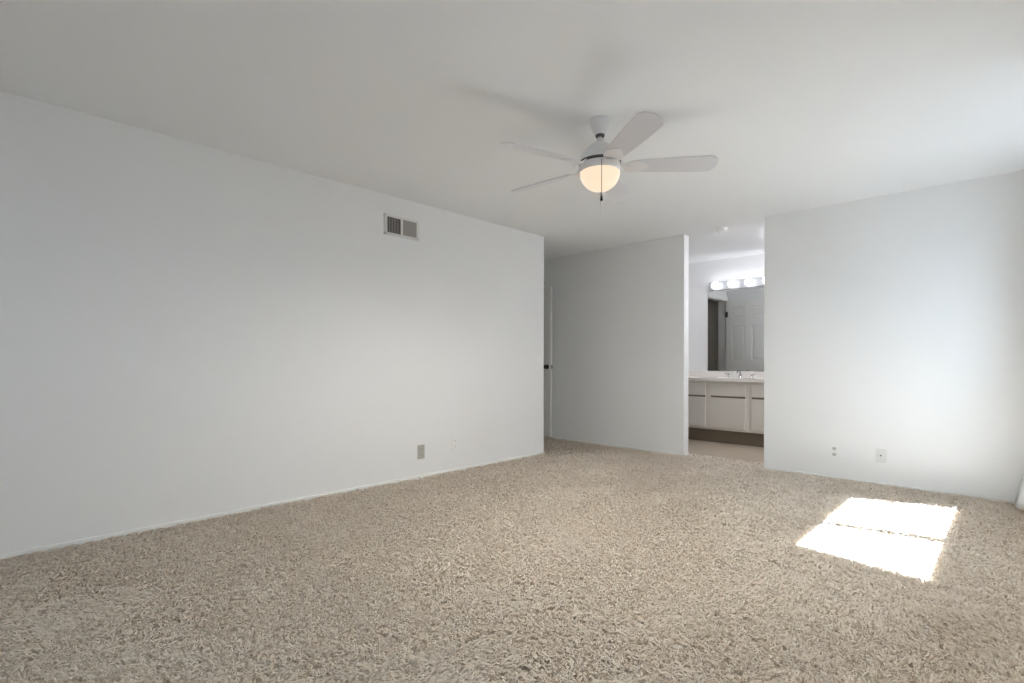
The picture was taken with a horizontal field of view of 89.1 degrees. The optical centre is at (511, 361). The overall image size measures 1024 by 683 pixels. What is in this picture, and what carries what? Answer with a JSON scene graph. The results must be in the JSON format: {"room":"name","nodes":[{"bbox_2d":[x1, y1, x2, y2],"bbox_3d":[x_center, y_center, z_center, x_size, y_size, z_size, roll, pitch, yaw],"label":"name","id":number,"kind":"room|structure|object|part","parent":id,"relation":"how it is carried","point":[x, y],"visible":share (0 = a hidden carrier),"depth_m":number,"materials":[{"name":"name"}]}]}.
{"room":"empty bedroom","nodes":[
{"label":"empty bedroom","id":0,"kind":"room"},
{"bbox_2d":[0,91,543,553],"bbox_3d":[-1.544,-0.195,3.968,0.115,2.480,5.377,0,0,44],"label":"wall","id":1,"kind":"structure","parent":0,"point":[188,329],"depth_m":3.46,"materials":[{"name":"paint"}]},
{"bbox_2d":[0,452,544,558],"bbox_3d":[-2.009,1.025,4.489,1.523,0.039,5.287,0,0,44],"label":"baseboard","id":2,"kind":"structure","parent":1,"relation":"attached to","point":[170,524],"depth_m":3.45,"materials":[{"name":"paint"}]},
{"bbox_2d":[384,213,418,240],"bbox_3d":[-0.950,-1.164,4.492,0.012,0.176,0.356,0,0,44],"label":"air vent","id":3,"kind":"object","parent":1,"relation":"in","point":[394,225],"visible":1,"depth_m":4.49,"materials":[{"name":"metal"}]},
{"bbox_2d":[418,445,424,458],"bbox_3d":[-0.811,0.802,4.644,0.008,0.124,0.074,0,0,44],"label":"wall outlet","id":4,"kind":"object","parent":1,"relation":"attached to","point":[421,448],"visible":1,"depth_m":4.64,"materials":[{"name":"grey plastic"}]},
{"bbox_2d":[452,437,457,449],"bbox_3d":[-0.538,0.772,4.927,0.008,0.124,0.074,0,0,44],"label":"wall outlet","id":5,"kind":"object","parent":1,"relation":"attached to","point":[454,439],"visible":1,"depth_m":4.92,"materials":[{"name":"white plastic"}]},
{"bbox_2d":[0,0,1023,263],"bbox_3d":[-0.080,-1.472,4.465,6.890,0.120,8.320,0,0,44],"label":"ceiling","id":6,"kind":"structure","parent":0,"point":[800,105],"depth_m":2.71,"materials":[{"name":"paint"}]},
{"bbox_2d":[499,111,717,213],"bbox_3d":[0.474,-1.156,3.067,1.233,0.510,1.274,0,0,44],"label":"ceiling fan","id":7,"kind":"object","parent":6,"relation":"hanging from","point":[600,165],"visible":1,"depth_m":2.96,"materials":[{"name":"plastic"}]},
{"bbox_3d":[0.148,-1.140,2.823,0.480,0.043,0.136,0,0,-31],"label":"blade","id":8,"kind":"part","parent":7,"relation":"part of","materials":[{"name":"laminate"}]},
{"bbox_3d":[0.195,-1.140,3.320,0.480,0.043,0.136,0,0,41],"label":"blade","id":9,"kind":"part","parent":7,"relation":"part of","materials":[{"name":"laminate"}]},
{"bbox_3d":[0.514,-1.055,3.039,0.230,0.114,0.230,0,0,44],"label":"lamp shade","id":10,"kind":"part","parent":7,"relation":"part of","materials":[{"name":"white glass"}]},
{"bbox_3d":[0.503,-1.038,2.919,0.003,0.213,0.013,0,0,5],"label":"pull chain","id":11,"kind":"part","parent":7,"relation":"part of","materials":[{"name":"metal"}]},
{"bbox_3d":[0.683,-1.139,3.429,0.136,0.043,0.480,0,0,23],"label":"blade","id":12,"kind":"part","parent":7,"relation":"part of","materials":[{"name":"laminate"}]},
{"bbox_3d":[0.607,-1.139,2.624,0.136,0.043,0.480,0,0,-13],"label":"blade","id":13,"kind":"part","parent":7,"relation":"part of","materials":[{"name":"laminate"}]},
{"bbox_3d":[0.937,-1.138,2.999,0.480,0.043,0.136,0,0,5],"label":"blade","id":14,"kind":"part","parent":7,"relation":"part of","materials":[{"name":"laminate"}]},
{"bbox_2d":[714,227,727,232],"bbox_3d":[2.198,-1.387,5.478,0.140,0.043,0.140,0,0,44],"label":"smoke detector","id":15,"kind":"object","parent":6,"relation":"attached to","point":[717,229],"visible":1,"depth_m":5.44,"materials":[{"name":"white plastic"}]},
{"bbox_2d":[0,439,1023,682],"bbox_3d":[-0.027,1.100,4.409,7.050,0.136,8.320,0,0,44],"label":"floor","id":16,"kind":"structure","parent":0,"point":[622,451],"depth_m":3.16,"materials":[{"name":"beige carpet"}]},
{"bbox_2d":[0,437,1023,682],"bbox_3d":[-0.582,1.030,3.892,6.695,0.034,6.476,0,0,44],"label":"carpet","id":17,"kind":"structure","parent":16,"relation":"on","point":[808,647],"depth_m":2.37,"materials":[{"name":"beige carpet"}]},
{"bbox_2d":[688,380,763,446],"bbox_3d":[3.097,0.641,6.537,2.192,0.791,0.518,0,0,44],"label":"vanity cabinet","id":18,"kind":"object","parent":16,"relation":"on","point":[718,411],"visible":0.39,"depth_m":6.57,"materials":[{"name":"paint"}]},
{"bbox_3d":[2.328,0.355,6.932,0.513,0.150,0.020,0,0,44],"label":"drawer","id":19,"kind":"part","parent":18,"relation":"part of","materials":[{"name":"paint"}]},
{"bbox_3d":[2.327,0.645,6.932,0.513,0.382,0.020,0,0,44],"label":"cabinet door","id":20,"kind":"part","parent":18,"relation":"part of","materials":[{"name":"paint"}]},
{"bbox_2d":[688,371,763,382],"bbox_3d":[3.089,0.231,6.528,2.192,0.212,0.543,0,0,44],"label":"countertop","id":21,"kind":"structure","parent":18,"relation":"on","point":[692,375],"depth_m":6.87,"materials":[{"name":"stone"}]},
{"bbox_2d":[716,377,750,378],"bbox_3d":[2.850,0.270,6.694,0.453,0.134,0.309,0,0,44],"label":"sink basin","id":22,"kind":"object","parent":21,"relation":"in","point":[716,377],"depth_m":6.53,"materials":[{"name":"white ceramic"}]},
{"bbox_2d":[725,370,755,377],"bbox_3d":[2.961,0.156,6.792,0.402,0.102,0.156,0,0,44],"label":"faucet","id":23,"kind":"object","parent":21,"relation":"on","point":[739,371],"visible":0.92,"depth_m":6.80,"materials":[{"name":"silver metal"}]},
{"bbox_3d":[2.717,0.646,6.557,0.438,0.382,0.020,0,0,44],"label":"cabinet door","id":24,"kind":"part","parent":18,"relation":"part of","materials":[{"name":"paint"}]},
{"bbox_3d":[3.106,0.356,6.184,0.498,0.150,0.020,0,0,44],"label":"drawer","id":25,"kind":"part","parent":18,"relation":"part of","materials":[{"name":"paint"}]},
{"bbox_3d":[3.105,0.646,6.184,0.498,0.382,0.020,0,0,44],"label":"cabinet door","id":26,"kind":"part","parent":18,"relation":"part of","materials":[{"name":"paint"}]},
{"bbox_2d":[544,235,688,453],"bbox_3d":[0.539,-0.191,7.132,3.887,2.480,0.115,0,0,44],"label":"wall","id":27,"kind":"structure","parent":0,"point":[620,314],"depth_m":6.29,"materials":[{"name":"paint"}]},
{"bbox_2d":[544,436,688,455],"bbox_3d":[0.963,1.030,6.716,2.717,0.039,0.127,0,0,44],"label":"baseboard","id":28,"kind":"structure","parent":27,"relation":"attached to","point":[566,439],"depth_m":6.30,"materials":[{"name":"paint"}]},
{"bbox_2d":[688,254,763,371],"bbox_3d":[3.319,-0.186,6.767,2.430,2.480,0.115,0,0,44],"label":"wall","id":29,"kind":"structure","parent":0,"point":[701,274],"depth_m":7.29,"materials":[{"name":"paint"}]},
{"bbox_2d":[688,371,763,377],"bbox_3d":[3.271,0.168,6.718,2.192,0.084,0.018,0,0,44],"label":"backsplash","id":30,"kind":"structure","parent":29,"relation":"attached to","point":[745,374],"depth_m":7.09,"materials":[{"name":"stone"}]},
{"bbox_2d":[708,287,763,371],"bbox_3d":[3.392,-0.420,6.611,1.840,1.092,0.010,0,0,44],"label":"mirror","id":31,"kind":"object","parent":29,"relation":"attached to","point":[735,317],"visible":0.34,"depth_m":6.97,"materials":[{"name":"clear glass"}]},
{"bbox_2d":[709,277,763,290],"bbox_3d":[3.102,-1.042,6.799,1.120,0.114,0.141,0,0,44],"label":"vanity light bar","id":32,"kind":"object","parent":29,"relation":"attached to","point":[752,282],"visible":0.65,"depth_m":6.92,"materials":[{"name":"glass"}]},
{"bbox_3d":[2.768,-1.042,7.087,0.094,0.094,0.094,0,0,9],"label":"bulb","id":33,"kind":"part","parent":32,"relation":"part of","materials":[{"name":"white glass"}]},
{"bbox_3d":[2.927,-1.042,6.934,0.094,0.094,0.094,0,0,-11],"label":"bulb","id":34,"kind":"part","parent":32,"relation":"part of","materials":[{"name":"white glass"}]},
{"bbox_3d":[3.085,-1.042,6.782,0.094,0.094,0.094,0,0,9],"label":"bulb","id":35,"kind":"part","parent":32,"relation":"part of","materials":[{"name":"white glass"}]},
{"bbox_2d":[764,170,1023,499],"bbox_3d":[3.218,-0.186,4.390,2.029,2.480,0.115,0,0,44],"label":"wall","id":36,"kind":"structure","parent":0,"point":[894,323],"depth_m":4.31,"materials":[{"name":"paint"}]},
{"bbox_2d":[830,444,838,458],"bbox_3d":[2.872,0.797,4.636,0.074,0.124,0.008,0,0,44],"label":"wall outlet","id":37,"kind":"object","parent":36,"relation":"attached to","point":[834,449],"visible":1,"depth_m":4.63,"materials":[{"name":"white plastic"}]},
{"bbox_2d":[876,448,885,462],"bbox_3d":[3.116,0.791,4.394,0.074,0.116,0.018,0,0,44],"label":"outlet","id":38,"kind":"object","parent":36,"relation":"attached to","point":[880,453],"visible":1,"depth_m":4.39,"materials":[{"name":"plastic"}]},
{"bbox_2d":[762,466,1015,502],"bbox_3d":[3.177,1.036,4.421,1.949,0.035,0.125,0,0,44],"label":"baseboard","id":39,"kind":"structure","parent":36,"relation":"attached to","point":[763,467],"depth_m":4.29,"materials":[{"name":"paint"}]},
{"bbox_3d":[1.750,-0.189,1.465,0.090,2.480,6.337,0,0,44],"label":"wall","id":40,"kind":"structure","parent":0,"visible":0},
{"bbox_3d":[2.924,-1.292,2.837,0.130,0.080,2.442,0,0,44],"label":"curtain rod","id":41,"kind":"object","parent":40,"relation":"attached to","visible":0},
{"bbox_2d":[1015,474,1023,508],"bbox_3d":[3.524,-0.142,3.558,0.112,2.293,0.488,0,0,44],"label":"curtain","id":42,"kind":"object","parent":41,"relation":"hanging from","point":[1019,500],"visible":1,"depth_m":3.56,"materials":[{"name":"white fabric"}]},
{"bbox_3d":[-0.465,-0.193,7.273,0.115,2.480,1.113,0,0,44],"label":"wall","id":43,"kind":"structure","parent":0,"visible":0},
{"bbox_2d":[544,287,552,436],"bbox_3d":[0.226,-0.004,7.262,0.856,2.005,0.172,0,0,44],"label":"door","id":44,"kind":"structure","parent":43,"relation":"in","point":[548,366],"depth_m":6.98,"materials":[{"name":"paint"}]}
]}

